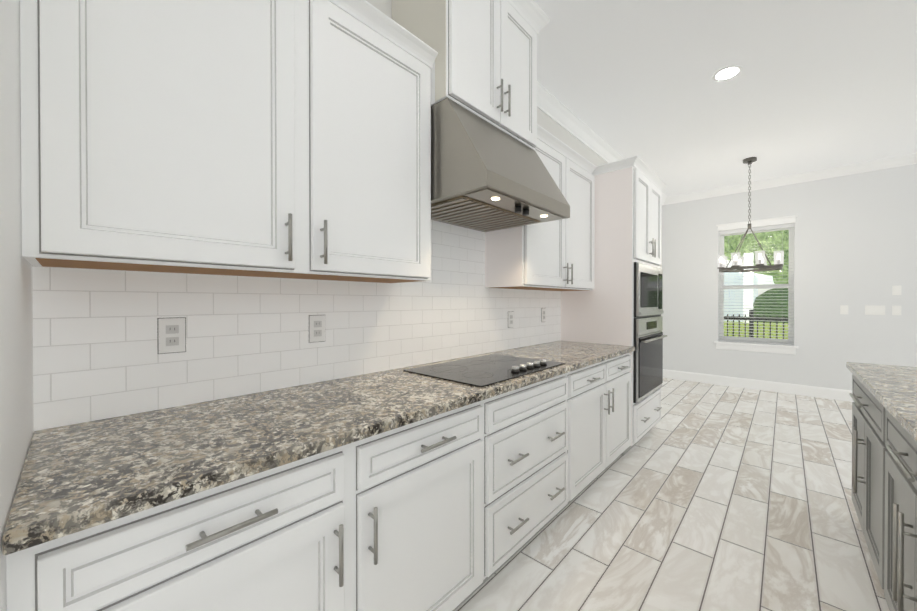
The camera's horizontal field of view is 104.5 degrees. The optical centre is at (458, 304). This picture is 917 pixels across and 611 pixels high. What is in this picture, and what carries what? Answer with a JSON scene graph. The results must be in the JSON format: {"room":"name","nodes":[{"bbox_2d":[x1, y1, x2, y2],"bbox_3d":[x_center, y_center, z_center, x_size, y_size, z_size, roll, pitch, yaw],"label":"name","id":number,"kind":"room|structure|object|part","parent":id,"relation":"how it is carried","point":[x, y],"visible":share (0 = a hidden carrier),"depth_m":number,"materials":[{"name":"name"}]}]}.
{"room":"kitchen","nodes":[
{"label":"kitchen","id":0,"kind":"room"},
{"bbox_2d":[0,0,32,610],"bbox_3d":[-0.934,-0.231,0.673,0.745,2.977,0.120,0,0,43],"label":"wall","id":1,"kind":"structure","parent":0,"point":[16,417],"depth_m":0.66,"materials":[{"name":"paint"}]},
{"bbox_2d":[32,0,661,432],"bbox_3d":[-0.314,-0.239,2.045,0.200,2.977,11.140,0,0,43],"label":"wall","id":2,"kind":"structure","parent":0,"point":[556,130],"depth_m":3.07,"materials":[{"name":"paint"}]},
{"bbox_2d":[20,0,435,282],"bbox_3d":[-0.639,-0.624,1.301,0.322,1.036,1.203,0,0,43],"label":"upper cabinet","id":3,"kind":"object","parent":2,"relation":"attached to","point":[276,138],"depth_m":1.04,"materials":[{"name":"paint"}]},
{"bbox_2d":[32,220,560,430],"bbox_3d":[-0.115,-0.294,2.106,0.008,1.267,3.095,0,0,43],"label":"tile backsplash","id":4,"kind":"structure","parent":2,"relation":"attached to","point":[96,356],"depth_m":1.35,"materials":[{"name":"white tile"}]},
{"bbox_2d":[157,317,185,353],"bbox_3d":[-0.955,0.105,1.183,0.007,0.119,0.075,0,0,43],"label":"electrical outlet","id":5,"kind":"object","parent":4,"relation":"attached to","point":[171,335],"depth_m":1.18,"materials":[{"name":"white plastic"}]},
{"bbox_2d":[309,315,324,342],"bbox_3d":[-0.616,0.107,1.551,0.007,0.119,0.075,0,0,43],"label":"electrical outlet","id":6,"kind":"object","parent":4,"relation":"attached to","point":[316,322],"depth_m":1.55,"materials":[{"name":"white plastic"}]},
{"bbox_2d":[508,311,513,327],"bbox_3d":[0.392,0.116,2.648,0.007,0.119,0.075,0,0,43],"label":"electrical outlet","id":7,"kind":"object","parent":4,"relation":"attached to","point":[510,314],"depth_m":2.65,"materials":[{"name":"white plastic"}]},
{"bbox_2d":[541,308,545,321],"bbox_3d":[0.724,0.093,3.008,0.007,0.119,0.075,0,0,43],"label":"electrical outlet","id":8,"kind":"object","parent":4,"relation":"attached to","point":[543,310],"depth_m":3.00,"materials":[{"name":"white plastic"}]},
{"bbox_2d":[392,0,543,151],"bbox_3d":[0.066,-1.328,1.992,0.417,0.795,0.774,0,0,43],"label":"upper cabinet","id":9,"kind":"object","parent":2,"relation":"attached to","point":[484,52],"depth_m":1.79,"materials":[{"name":"paint"}]},
{"bbox_3d":[0.036,-1.407,1.927,0.459,0.635,3.046,0,0,43],"label":"crown","id":10,"kind":"part","parent":9,"relation":"part of","materials":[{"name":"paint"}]},
{"bbox_2d":[431,98,569,231],"bbox_3d":[0.146,-0.690,1.925,0.613,0.476,0.760,0,0,43],"label":"range hood","id":11,"kind":"object","parent":9,"relation":"attached to","point":[486,176],"visible":0.83,"depth_m":1.65,"materials":[{"name":"silver metal"}]},
{"bbox_2d":[485,128,595,290],"bbox_3d":[0.673,-0.633,2.726,0.322,1.036,1.114,0,0,43],"label":"upper cabinet","id":12,"kind":"object","parent":2,"relation":"attached to","point":[556,255],"depth_m":2.53,"materials":[{"name":"paint"}]},
{"bbox_2d":[537,81,668,204],"bbox_3d":[1.149,-1.683,3.408,0.095,0.105,6.740,0,0,43],"label":"crown molding","id":13,"kind":"structure","parent":2,"relation":"attached to","point":[552,107],"depth_m":3.35,"materials":[{"name":"paint"}]},
{"bbox_2d":[455,378,888,610],"bbox_3d":[1.673,1.320,0.226,5.600,0.120,11.140,0,0,43],"label":"floor","id":14,"kind":"structure","parent":0,"point":[699,496],"depth_m":2.00,"materials":[{"name":"tile"}]},
{"bbox_2d":[6,398,489,610],"bbox_3d":[-0.526,0.818,1.214,0.618,0.872,1.215,0,0,43],"label":"base cabinet","id":15,"kind":"object","parent":14,"relation":"on","point":[453,510],"depth_m":0.92,"materials":[{"name":"paint"}]},
{"bbox_2d":[2,341,634,554],"bbox_3d":[0.120,0.359,1.894,0.642,0.034,3.095,0,0,43],"label":"countertop","id":16,"kind":"structure","parent":15,"relation":"on","point":[74,478],"depth_m":0.93,"materials":[{"name":"grey stone"}]},
{"bbox_2d":[403,354,564,386],"bbox_3d":[0.164,0.325,1.915,0.513,0.034,0.760,0,0,43],"label":"cooktop","id":17,"kind":"object","parent":16,"relation":"in","point":[484,371],"visible":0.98,"depth_m":1.82,"materials":[{"name":"black glass"}]},
{"bbox_2d":[490,371,573,576],"bbox_3d":[0.145,0.813,1.942,0.618,0.872,0.765,0,0,43],"label":"base cabinet","id":18,"kind":"object","parent":14,"relation":"on","point":[532,426],"depth_m":1.70,"materials":[{"name":"paint"}]},
{"bbox_2d":[574,353,630,498],"bbox_3d":[0.781,0.809,2.634,0.618,0.872,1.115,0,0,43],"label":"base cabinet","id":19,"kind":"object","parent":14,"relation":"on","point":[602,390],"depth_m":2.37,"materials":[{"name":"paint"}]},
{"bbox_2d":[560,156,666,455],"bbox_3d":[1.478,0.042,3.326,0.699,2.398,0.944,0,0,43],"label":"tall cabinet","id":20,"kind":"object","parent":14,"relation":"on","point":[621,303],"visible":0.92,"depth_m":2.97,"materials":[{"name":"paint"}]},
{"bbox_3d":[1.160,0.019,3.041,0.614,2.228,0.001,0,0,43],"label":"panel","id":21,"kind":"part","parent":20,"relation":"part of","materials":[{"name":"paint"}]},
{"bbox_3d":[1.466,-1.129,3.331,0.664,0.056,0.944,0,0,43],"label":"crown","id":22,"kind":"part","parent":20,"relation":"part of","materials":[{"name":"paint"}]},
{"bbox_2d":[846,366,916,610],"bbox_3d":[1.748,0.821,0.699,1.133,0.873,2.740,0,0,43],"label":"kitchen island","id":23,"kind":"object","parent":14,"relation":"on","point":[884,450],"depth_m":1.35,"materials":[{"name":"paint"}]},
{"bbox_2d":[846,362,916,437],"bbox_3d":[1.863,0.367,0.586,1.415,0.034,2.815,0,0,43],"label":"island countertop","id":24,"kind":"structure","parent":23,"relation":"on","point":[895,387],"depth_m":1.48,"materials":[{"name":"grey stone"}]},
{"bbox_2d":[534,0,916,196],"bbox_3d":[1.673,-1.777,0.207,5.600,0.120,11.140,0,0,43],"label":"ceiling","id":25,"kind":"structure","parent":0,"point":[814,85],"depth_m":2.76,"materials":[{"name":"paint"}]},
{"bbox_2d":[712,65,742,81],"bbox_3d":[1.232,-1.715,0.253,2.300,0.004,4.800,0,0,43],"label":"recessed light","id":26,"kind":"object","parent":25,"relation":"attached to","point":[727,73],"depth_m":2.66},
{"bbox_2d":[717,157,783,271],"bbox_3d":[3.497,-1.073,4.261,0.615,1.336,0.615,0,0,43],"label":"pendant chandelier","id":27,"kind":"object","parent":25,"relation":"hanging from","point":[737,261],"visible":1,"depth_m":4.20,"materials":[{"name":"black metal"}]},
{"bbox_2d":[662,164,916,390],"bbox_3d":[5.451,-0.252,4.174,5.400,2.977,0.200,0,0,43],"label":"wall","id":28,"kind":"structure","parent":0,"point":[855,243],"depth_m":4.67,"materials":[{"name":"paint"}]},
{"bbox_2d":[714,215,798,354],"bbox_3d":[4.299,-0.260,5.152,0.930,1.890,0.160,0,0,43],"label":"window","id":29,"kind":"structure","parent":28,"relation":"in","point":[769,348],"depth_m":5.10,"materials":[{"name":"paint"}]},
{"bbox_2d":[719,223,793,345],"bbox_3d":[4.297,-0.270,5.150,0.834,1.675,0.050,0,0,43],"label":"window blind","id":30,"kind":"object","parent":29,"relation":"attached to","point":[772,227],"visible":0.88,"depth_m":5.14,"materials":[{"name":"white"}]},
{"bbox_3d":[4.338,-0.270,5.195,0.780,1.620,0.009,0,0,43],"label":"glass","id":31,"kind":"part","parent":29,"relation":"part of","materials":[{"name":"clear glass"}]},
{"bbox_2d":[663,369,853,401],"bbox_3d":[5.304,1.166,4.171,5.200,0.140,0.016,0,0,43],"label":"baseboard","id":32,"kind":"structure","parent":28,"relation":"attached to","point":[818,392],"depth_m":5.04,"materials":[{"name":"paint"}]},
{"bbox_2d":[669,153,916,203],"bbox_3d":[5.321,-1.687,4.084,5.080,0.105,0.095,0,0,43],"label":"crown molding","id":33,"kind":"structure","parent":28,"relation":"attached to","point":[908,159],"depth_m":4.73,"materials":[{"name":"paint"}]},
{"bbox_2d":[840,305,847,313],"bbox_3d":[4.920,0.074,4.522,0.070,0.114,0.008,0,0,43],"label":"light switch","id":34,"kind":"object","parent":28,"relation":"attached to","point":[843,308],"depth_m":4.52,"materials":[{"name":"white plastic"}]},
{"bbox_2d":[865,305,884,314],"bbox_3d":[5.107,0.075,4.350,0.162,0.114,0.008,0,0,43],"label":"light switch","id":35,"kind":"object","parent":28,"relation":"attached to","point":[879,310],"depth_m":4.35,"materials":[{"name":"white plastic"}]},
{"bbox_2d":[892,306,900,314],"bbox_3d":[5.232,0.076,4.235,0.070,0.114,0.008,0,0,43],"label":"light switch","id":36,"kind":"object","parent":28,"relation":"attached to","point":[896,310],"depth_m":4.23,"materials":[{"name":"white plastic"}]},
{"bbox_2d":[892,285,901,294],"bbox_3d":[5.232,-0.164,4.234,0.070,0.114,0.008,0,0,43],"label":"light switch","id":37,"kind":"object","parent":28,"relation":"attached to","point":[896,290],"depth_m":4.23,"materials":[{"name":"white plastic"}]},
{"label":"outside","id":38,"kind":"structure","parent":0,"visible":0},
{"bbox_2d":[724,230,788,338],"bbox_3d":[17.760,-1.461,20.053,26.000,6.000,39.750,0,0,43],"label":"garden","id":39,"kind":"object","parent":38,"point":[746,298],"depth_m":9.45,"materials":[{"name":"green plant"}]}
]}

